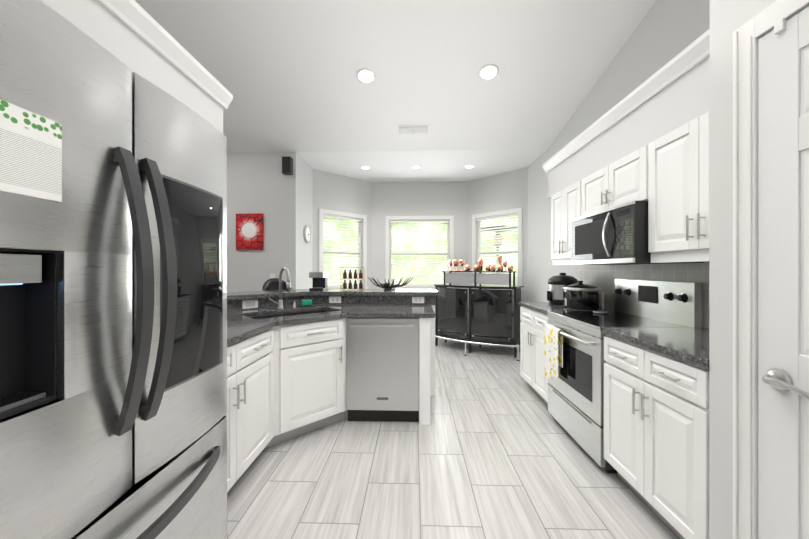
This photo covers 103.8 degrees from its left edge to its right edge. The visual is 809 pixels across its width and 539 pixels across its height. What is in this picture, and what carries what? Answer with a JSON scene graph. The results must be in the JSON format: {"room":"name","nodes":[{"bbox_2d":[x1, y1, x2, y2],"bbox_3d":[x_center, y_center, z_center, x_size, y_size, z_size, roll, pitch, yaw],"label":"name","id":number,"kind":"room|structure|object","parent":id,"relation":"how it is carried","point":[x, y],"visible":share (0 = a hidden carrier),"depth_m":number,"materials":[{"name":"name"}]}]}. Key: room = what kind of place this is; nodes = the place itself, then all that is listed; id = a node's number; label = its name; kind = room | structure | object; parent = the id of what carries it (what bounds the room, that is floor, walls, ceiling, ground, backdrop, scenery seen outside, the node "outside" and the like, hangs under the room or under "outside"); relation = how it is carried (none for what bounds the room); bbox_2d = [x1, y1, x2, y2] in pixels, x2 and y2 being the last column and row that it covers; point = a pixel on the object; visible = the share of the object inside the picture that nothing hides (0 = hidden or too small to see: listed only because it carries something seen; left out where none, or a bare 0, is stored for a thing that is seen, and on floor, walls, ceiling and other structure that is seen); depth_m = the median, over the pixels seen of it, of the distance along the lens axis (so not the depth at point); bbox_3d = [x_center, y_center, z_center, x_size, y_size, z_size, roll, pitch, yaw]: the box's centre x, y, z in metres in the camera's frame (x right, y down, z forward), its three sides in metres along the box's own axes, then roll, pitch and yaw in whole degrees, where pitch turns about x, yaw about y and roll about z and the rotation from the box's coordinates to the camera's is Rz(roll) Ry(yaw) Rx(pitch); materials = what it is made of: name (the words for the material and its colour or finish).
{"room":"kitchen","nodes":[
{"label":"kitchen","id":0,"kind":"room"},
{"bbox_2d":[135,0,655,181],"bbox_3d":[-1.789,-2.371,1.654,7.740,1.544,8.900,0,0,2],"label":"ceiling","id":1,"kind":"structure","parent":0,"point":[283,72],"depth_m":2.99,"materials":[{"name":"white paint"}]},
{"bbox_2d":[356,68,375,83],"bbox_3d":[-0.368,-1.848,3.032,0.187,0.041,0.184,0,0,-4],"label":"recessed light","id":2,"kind":"object","parent":1,"relation":"in","point":[368,76],"depth_m":3.03,"materials":[{"name":"white"}]},
{"bbox_2d":[397,125,428,134],"bbox_3d":[0.105,-1.685,3.829,0.380,0.040,0.168,0,0,2],"label":"ceiling vent","id":3,"kind":"object","parent":1,"relation":"in","point":[411,129],"visible":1,"depth_m":3.81,"materials":[{"name":"white metal"}]},
{"bbox_2d":[411,165,421,168],"bbox_3d":[0.188,-1.598,4.947,0.163,0.006,0.163,0,0,-43],"label":"recessed light","id":4,"kind":"object","parent":1,"relation":"in","point":[415,166],"depth_m":4.96,"materials":[{"name":"white"}]},
{"bbox_2d":[478,64,498,79],"bbox_3d":[0.791,-1.852,2.979,0.187,0.041,0.184,0,0,-4],"label":"recessed light","id":5,"kind":"object","parent":1,"relation":"in","point":[490,71],"depth_m":2.98,"materials":[{"name":"white"}]},
{"bbox_2d":[40,0,776,538],"bbox_3d":[-1.789,-0.863,1.655,7.480,4.268,8.640,0,0,2],"label":"wall","id":6,"kind":"structure","parent":0,"point":[304,194],"depth_m":2.57,"materials":[{"name":"white paint"}]},
{"bbox_2d":[236,213,262,249],"bbox_3d":[-2.111,-0.515,4.319,0.370,0.490,0.028,0,0,2],"label":"picture","id":7,"kind":"object","parent":6,"relation":"attached to","point":[249,231],"visible":0.86,"depth_m":4.30},
{"bbox_2d":[282,156,292,174],"bbox_3d":[-1.575,-1.395,4.267,0.115,0.220,0.101,0,0,2],"label":"speaker","id":8,"kind":"object","parent":6,"relation":"attached to","point":[287,165],"visible":1,"depth_m":4.22,"materials":[{"name":"black plastic"}]},
{"bbox_2d":[303,225,310,242],"bbox_3d":[-1.450,-0.531,4.736,0.036,0.260,0.260,0,0,2],"label":"wall clock","id":9,"kind":"object","parent":6,"relation":"attached to","point":[307,233],"visible":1,"depth_m":4.72,"materials":[{"name":"silver metal"}]},
{"bbox_2d":[319,208,367,288],"bbox_3d":[-1.059,-0.281,5.446,0.980,1.400,0.150,0,0,-43],"label":"window","id":10,"kind":"structure","parent":6,"relation":"in","point":[341,215],"depth_m":5.42,"materials":[{"name":"white"}]},
{"bbox_2d":[386,216,453,288],"bbox_3d":[0.274,-0.281,5.826,1.280,1.400,0.150,0,0,2],"label":"window","id":11,"kind":"structure","parent":6,"relation":"in","point":[419,220],"depth_m":5.82,"materials":[{"name":"white"}]},
{"bbox_2d":[97,0,808,538],"bbox_3d":[-1.789,0.066,1.655,7.240,2.410,8.400,0,0,2],"label":"trim","id":12,"kind":"structure","parent":6,"relation":"attached to","point":[161,40],"depth_m":1.09,"materials":[{"name":"white wood"}]},
{"bbox_2d":[471,208,523,295],"bbox_3d":[1.568,-0.281,5.384,0.150,1.400,0.980,0,0,-43],"label":"window","id":13,"kind":"structure","parent":6,"relation":"in","point":[508,213],"depth_m":5.33,"materials":[{"name":"white"}]},
{"bbox_2d":[551,181,578,259],"bbox_3d":[1.696,-0.437,3.015,0.348,0.673,0.597,0,0,2],"label":"upper cabinet","id":14,"kind":"object","parent":6,"relation":"attached to","point":[565,203],"depth_m":3.03,"materials":[{"name":"white wood"}]},
{"bbox_2d":[579,145,646,216],"bbox_3d":[1.676,-0.601,2.329,0.348,0.344,0.771,0,0,2],"label":"upper cabinet","id":15,"kind":"object","parent":6,"relation":"attached to","point":[624,180],"depth_m":2.25,"materials":[{"name":"white wood"}]},
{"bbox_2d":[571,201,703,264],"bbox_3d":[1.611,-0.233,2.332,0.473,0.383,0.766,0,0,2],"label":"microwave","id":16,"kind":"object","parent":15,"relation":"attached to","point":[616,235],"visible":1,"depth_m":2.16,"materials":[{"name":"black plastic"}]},
{"bbox_2d":[647,112,708,255],"bbox_3d":[1.654,-0.436,1.589,0.348,0.673,0.706,0,0,2],"label":"upper cabinet","id":17,"kind":"object","parent":6,"relation":"attached to","point":[666,176],"depth_m":1.71,"materials":[{"name":"white wood"}]},
{"bbox_2d":[758,6,808,538],"bbox_3d":[1.146,0.245,0.732,0.076,2.028,0.630,0,0,2],"label":"pantry door","id":18,"kind":"structure","parent":6,"relation":"in","point":[783,278],"depth_m":0.97,"materials":[{"name":"white wood"}]},
{"bbox_2d":[227,339,678,538],"bbox_3d":[-1.180,1.300,2.638,9.000,0.060,11.000,0,0,2],"label":"floor","id":19,"kind":"structure","parent":0,"point":[494,449],"depth_m":1.93,"materials":[{"name":"tile"}]},
{"bbox_2d":[0,0,226,538],"bbox_3d":[-1.093,0.373,0.857,0.918,1.795,0.825,0,0,2],"label":"fridge","id":20,"kind":"object","parent":19,"relation":"on","point":[113,295],"visible":1,"depth_m":0.75,"materials":[{"name":"grey metal"}]},
{"bbox_2d":[262,278,291,290],"bbox_3d":[-1.505,0.690,3.848,0.444,1.161,0.444,0,0,2],"label":"bar stool","id":21,"kind":"object","parent":19,"relation":"on","point":[271,284],"visible":0.1,"depth_m":3.96,"materials":[{"name":"black"}]},
{"bbox_2d":[225,297,434,492],"bbox_3d":[-0.678,0.766,2.303,1.917,1.008,2.040,0,0,2],"label":"base cabinet","id":22,"kind":"object","parent":19,"relation":"on","point":[286,373],"depth_m":2.33,"materials":[{"name":"white wood"}]},
{"bbox_2d":[242,299,257,308],"bbox_3d":[-1.373,0.308,2.821,0.130,0.075,0.005,0,0,-43],"label":"electrical outlet plate","id":23,"kind":"object","parent":22,"relation":"attached to","point":[246,304],"depth_m":2.82,"materials":[{"name":"white plastic"}]},
{"bbox_2d":[250,310,327,318],"bbox_3d":[-0.934,0.482,2.666,0.736,0.176,0.396,0,0,-43],"label":"sink","id":24,"kind":"object","parent":22,"relation":"in","point":[292,312],"depth_m":2.81,"materials":[{"name":"grey"}]},
{"bbox_2d":[301,300,312,306],"bbox_3d":[-0.938,0.323,3.033,0.100,0.062,0.060,0,0,-43],"label":"sponge caddy","id":25,"kind":"object","parent":22,"relation":"on","point":[306,303],"visible":1,"depth_m":3.01,"materials":[{"name":"green plastic"}]},
{"bbox_2d":[227,289,438,300],"bbox_3d":[-0.727,0.240,3.108,2.122,0.040,0.933,0,0,2],"label":"countertop","id":26,"kind":"structure","parent":22,"relation":"on","point":[295,294],"depth_m":3.14,"materials":[{"name":"grey stone"}]},
{"bbox_2d":[269,267,290,308],"bbox_3d":[-1.090,0.165,2.806,0.213,0.378,0.164,0,0,2],"label":"faucet","id":27,"kind":"object","parent":26,"relation":"on","point":[288,289],"visible":1,"depth_m":2.84,"materials":[{"name":"silver metal"}]},
{"bbox_2d":[309,272,327,289],"bbox_3d":[-0.927,0.123,3.430,0.150,0.190,0.200,0,0,2],"label":"coffee maker","id":28,"kind":"object","parent":26,"relation":"on","point":[320,280],"visible":1,"depth_m":3.43,"materials":[{"name":"black plastic"}]},
{"bbox_2d":[340,267,364,289],"bbox_3d":[-0.557,0.097,3.420,0.246,0.243,0.105,0,0,2],"label":"rack","id":29,"kind":"object","parent":26,"relation":"on","point":[361,284],"visible":1,"depth_m":3.40,"materials":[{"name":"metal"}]},
{"bbox_2d":[368,277,412,289],"bbox_3d":[-0.151,0.147,3.384,0.490,0.140,0.219,0,0,2],"label":"centerpiece","id":30,"kind":"object","parent":26,"relation":"on","point":[385,286],"visible":1,"depth_m":3.35,"materials":[{"name":"brown metal"}]},
{"bbox_2d":[329,296,340,302],"bbox_3d":[-0.694,0.303,3.171,0.120,0.065,0.005,0,0,2],"label":"electrical outlet plate","id":31,"kind":"object","parent":22,"relation":"attached to","point":[332,299],"depth_m":3.17,"materials":[{"name":"white plastic"}]},
{"bbox_2d":[412,297,423,302],"bbox_3d":[0.136,0.303,3.146,0.120,0.065,0.005,0,0,2],"label":"electrical outlet plate","id":32,"kind":"object","parent":22,"relation":"attached to","point":[414,299],"depth_m":3.14,"materials":[{"name":"white plastic"}]},
{"bbox_2d":[346,318,418,421],"bbox_3d":[-0.174,0.836,2.846,0.596,0.868,0.605,0,0,2],"label":"dishwasher","id":33,"kind":"object","parent":19,"relation":"on","point":[382,369],"visible":0.98,"depth_m":2.60,"materials":[{"name":"silver metal"}]},
{"bbox_2d":[434,271,523,360],"bbox_3d":[1.077,0.648,4.945,1.475,1.243,0.668,0,0,34],"label":"bar","id":34,"kind":"object","parent":19,"relation":"on","point":[491,314],"visible":0.94,"depth_m":4.78,"materials":[{"name":"black glass"}]},
{"bbox_2d":[448,256,512,270],"bbox_3d":[1.176,-0.095,5.066,1.050,0.240,0.252,0,0,29],"label":"copper ware","id":35,"kind":"object","parent":34,"relation":"on","point":[479,266],"visible":1,"depth_m":4.97,"materials":[{"name":"brown metal"}]},
{"bbox_2d":[481,226,517,268],"bbox_3d":[1.959,0.168,6.647,0.800,2.200,0.800,0,0,2],"label":"heater","id":36,"kind":"object","parent":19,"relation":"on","point":[497,234],"visible":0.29,"depth_m":6.56,"materials":[{"name":"silver metal"}]},
{"bbox_2d":[520,306,547,404],"bbox_3d":[1.563,0.832,3.094,0.618,0.876,0.747,0,0,2],"label":"base cabinet","id":37,"kind":"object","parent":19,"relation":"on","point":[532,369],"depth_m":3.08,"materials":[{"name":"white wood"}]},
{"bbox_2d":[543,279,701,472],"bbox_3d":[1.498,0.675,2.335,0.673,1.190,0.771,0,0,2],"label":"range","id":38,"kind":"object","parent":19,"relation":"on","point":[576,400],"visible":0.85,"depth_m":2.19,"materials":[{"name":"silver metal"}]},
{"bbox_2d":[544,324,562,379],"bbox_3d":[1.177,0.660,2.507,0.039,0.421,0.245,0,0,2],"label":"towel","id":39,"kind":"object","parent":38,"relation":"hanging from","point":[553,348],"visible":1,"depth_m":2.48,"materials":[{"name":"white fabric"}]},
{"bbox_2d":[604,335,708,538],"bbox_3d":[1.519,0.833,1.593,0.618,0.876,0.706,0,0,2],"label":"base cabinet","id":40,"kind":"object","parent":19,"relation":"on","point":[656,431],"depth_m":1.50,"materials":[{"name":"white wood"}]},
{"bbox_2d":[519,302,708,368],"bbox_3d":[1.538,0.374,2.361,0.626,0.038,2.243,0,0,2],"label":"countertop","id":41,"kind":"structure","parent":40,"relation":"on","point":[689,345],"depth_m":1.67,"materials":[{"name":"stone"}]},
{"bbox_2d":[547,273,577,304],"bbox_3d":[1.640,0.193,3.285,0.284,0.320,0.284,0,0,2],"label":"slow cooker","id":42,"kind":"object","parent":41,"relation":"on","point":[557,283],"visible":0.77,"depth_m":3.20,"materials":[{"name":"silver metal"}]},
{"bbox_2d":[562,280,599,309],"bbox_3d":[1.630,0.228,2.935,0.289,0.252,0.394,0,0,2],"label":"pot","id":43,"kind":"object","parent":41,"relation":"on","point":[580,295],"visible":1,"depth_m":2.79,"materials":[{"name":"black metal"}]},
{"bbox_2d":[593,292,608,313],"bbox_3d":[1.589,0.267,2.567,0.110,0.173,0.110,0,0,2],"label":"spoon rest","id":44,"kind":"object","parent":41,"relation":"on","point":[601,312],"visible":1,"depth_m":2.56,"materials":[{"name":"silver metal"}]},
{"label":"outside","id":45,"kind":"structure","parent":0,"visible":0},
{"bbox_2d":[323,216,517,284],"bbox_3d":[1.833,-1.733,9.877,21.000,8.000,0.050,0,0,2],"label":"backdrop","id":46,"kind":"structure","parent":45,"point":[411,249],"depth_m":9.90,"materials":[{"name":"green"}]}
]}

